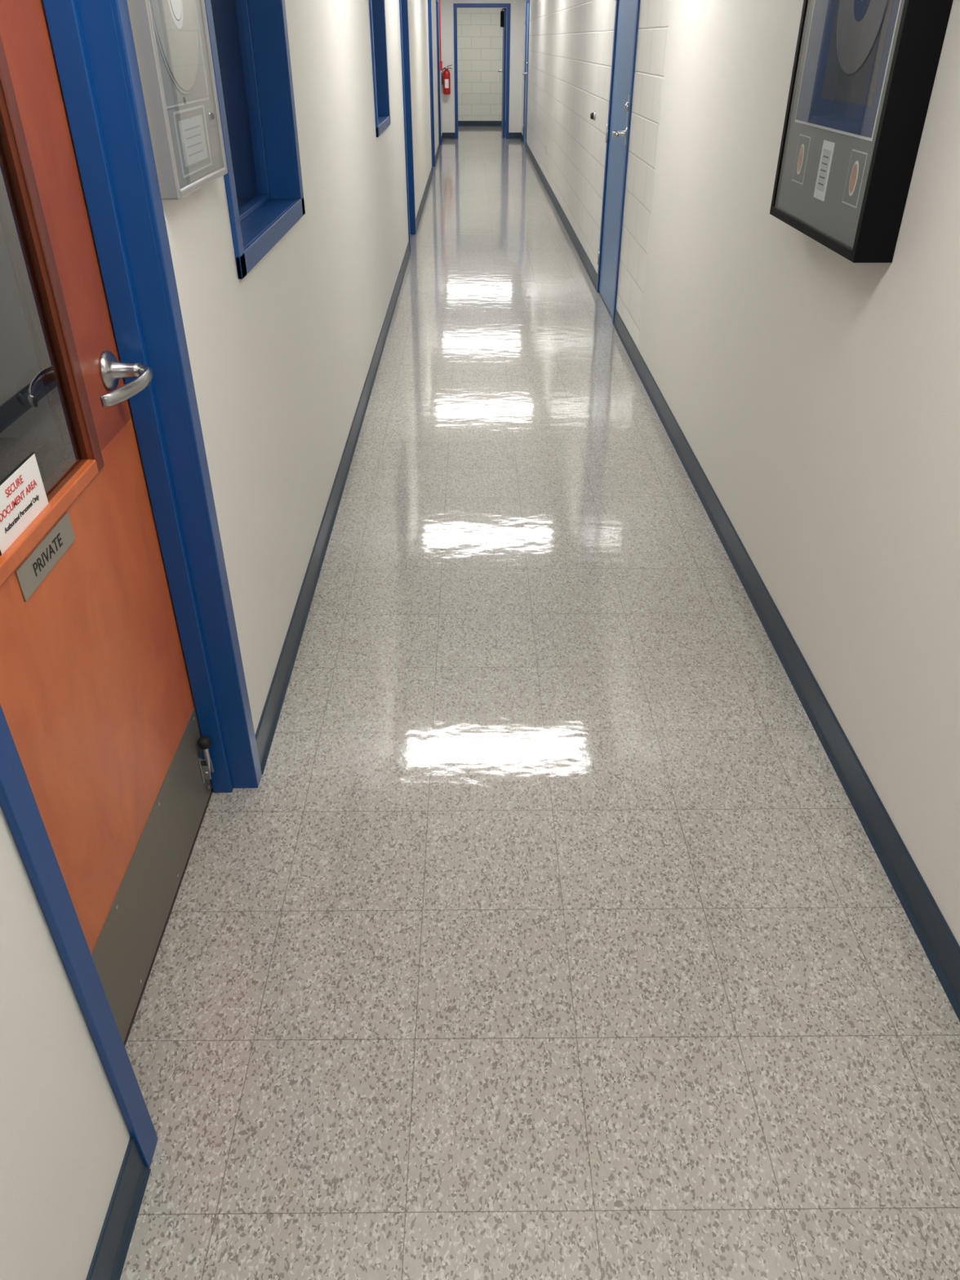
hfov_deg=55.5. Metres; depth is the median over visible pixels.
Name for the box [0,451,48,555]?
sign
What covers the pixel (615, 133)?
door handle
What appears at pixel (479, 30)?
wall
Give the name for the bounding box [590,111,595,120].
bumper cover
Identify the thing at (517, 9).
wall
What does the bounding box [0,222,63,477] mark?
wall
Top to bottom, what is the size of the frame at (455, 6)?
2.115 m
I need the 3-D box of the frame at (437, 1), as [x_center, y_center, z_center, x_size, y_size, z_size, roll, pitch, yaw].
[-0.770,-9.500,15.350,0.160,2.140,0.980,0,33,0]
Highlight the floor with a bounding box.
[120,125,959,1279]
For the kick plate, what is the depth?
1.84 m
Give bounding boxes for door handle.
[14,350,152,407]
[612,94,629,144]
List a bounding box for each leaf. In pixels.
[0,0,212,1042]
[501,8,506,137]
[524,2,528,146]
[599,0,636,315]
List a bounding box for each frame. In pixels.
[0,0,262,1168]
[204,0,305,279]
[368,0,390,137]
[399,0,416,252]
[427,0,435,166]
[435,0,441,150]
[453,3,511,138]
[523,0,529,143]
[596,0,639,323]
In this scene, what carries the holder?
attached to the kick plate
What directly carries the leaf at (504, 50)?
attached to the wall at (517, 9)
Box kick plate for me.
[91,707,211,1041]
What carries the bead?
attached to the leaf at (97, 702)
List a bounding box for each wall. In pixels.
[0,0,442,1279]
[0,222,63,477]
[440,0,524,137]
[457,7,506,120]
[521,0,959,946]
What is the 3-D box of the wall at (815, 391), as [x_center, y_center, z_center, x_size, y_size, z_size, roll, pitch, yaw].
[0.956,-4.051,6.801,0.150,2.440,23.800,0,33,0]
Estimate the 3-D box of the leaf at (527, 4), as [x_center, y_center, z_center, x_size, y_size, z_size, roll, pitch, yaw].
[0.819,-9.654,15.623,0.044,2.073,0.870,0,33,0]
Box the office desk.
[0,437,53,483]
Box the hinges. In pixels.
[597,0,617,264]
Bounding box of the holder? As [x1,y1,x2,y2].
[197,735,213,782]
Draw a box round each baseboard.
[85,133,443,1279]
[442,132,520,138]
[457,120,501,126]
[520,132,959,1022]
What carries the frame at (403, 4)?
attached to the wall at (281, 354)
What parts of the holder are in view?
bracket arm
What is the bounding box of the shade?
[210,0,257,208]
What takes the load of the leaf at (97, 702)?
attached to the wall at (281, 354)
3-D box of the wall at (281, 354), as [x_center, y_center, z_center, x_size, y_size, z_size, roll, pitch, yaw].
[-0.695,-4.044,6.790,0.150,2.440,23.800,0,33,0]
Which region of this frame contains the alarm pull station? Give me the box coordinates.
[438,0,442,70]
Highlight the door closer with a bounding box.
[500,7,505,26]
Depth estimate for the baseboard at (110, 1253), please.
2.58 m
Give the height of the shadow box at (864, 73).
0.903 m
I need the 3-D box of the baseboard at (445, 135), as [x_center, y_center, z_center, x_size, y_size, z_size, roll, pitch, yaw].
[0.035,-9.611,17.372,1.501,0.100,0.012,0,33,0]
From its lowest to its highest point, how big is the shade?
0.886 m
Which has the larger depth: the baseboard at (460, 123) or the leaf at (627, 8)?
the baseboard at (460, 123)
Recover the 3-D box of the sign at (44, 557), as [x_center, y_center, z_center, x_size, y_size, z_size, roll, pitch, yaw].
[-0.665,-0.132,1.404,0.003,0.050,0.200,0,33,0]
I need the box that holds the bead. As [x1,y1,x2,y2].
[0,33,104,586]
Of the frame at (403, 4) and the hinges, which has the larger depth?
the frame at (403, 4)
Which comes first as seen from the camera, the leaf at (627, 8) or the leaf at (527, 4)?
the leaf at (627, 8)
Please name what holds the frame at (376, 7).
attached to the wall at (281, 354)
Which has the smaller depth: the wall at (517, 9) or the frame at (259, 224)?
the frame at (259, 224)
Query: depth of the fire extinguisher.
16.77 m
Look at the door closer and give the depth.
16.54 m
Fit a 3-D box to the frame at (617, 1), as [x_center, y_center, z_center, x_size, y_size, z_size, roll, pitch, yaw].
[0.958,-3.255,5.864,0.160,2.140,0.960,0,33,0]
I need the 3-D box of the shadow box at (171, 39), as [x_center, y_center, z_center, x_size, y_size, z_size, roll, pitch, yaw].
[-0.555,-1.110,1.645,0.036,0.523,0.387,0,33,0]
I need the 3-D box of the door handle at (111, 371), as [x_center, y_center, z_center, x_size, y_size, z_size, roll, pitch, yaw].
[-0.692,-0.449,1.584,0.216,0.068,0.196,0,33,0]
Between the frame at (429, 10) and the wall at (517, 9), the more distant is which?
the wall at (517, 9)
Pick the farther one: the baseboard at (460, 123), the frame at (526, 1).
the baseboard at (460, 123)
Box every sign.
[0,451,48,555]
[15,511,75,601]
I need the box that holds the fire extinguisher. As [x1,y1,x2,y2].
[441,65,452,94]
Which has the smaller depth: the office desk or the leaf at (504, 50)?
the office desk
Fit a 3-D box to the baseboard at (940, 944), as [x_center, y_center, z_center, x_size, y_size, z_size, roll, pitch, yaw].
[0.874,-3.074,7.444,0.014,0.100,23.800,0,33,0]
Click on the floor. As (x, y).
(547, 929)
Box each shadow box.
[126,0,227,199]
[769,0,953,262]

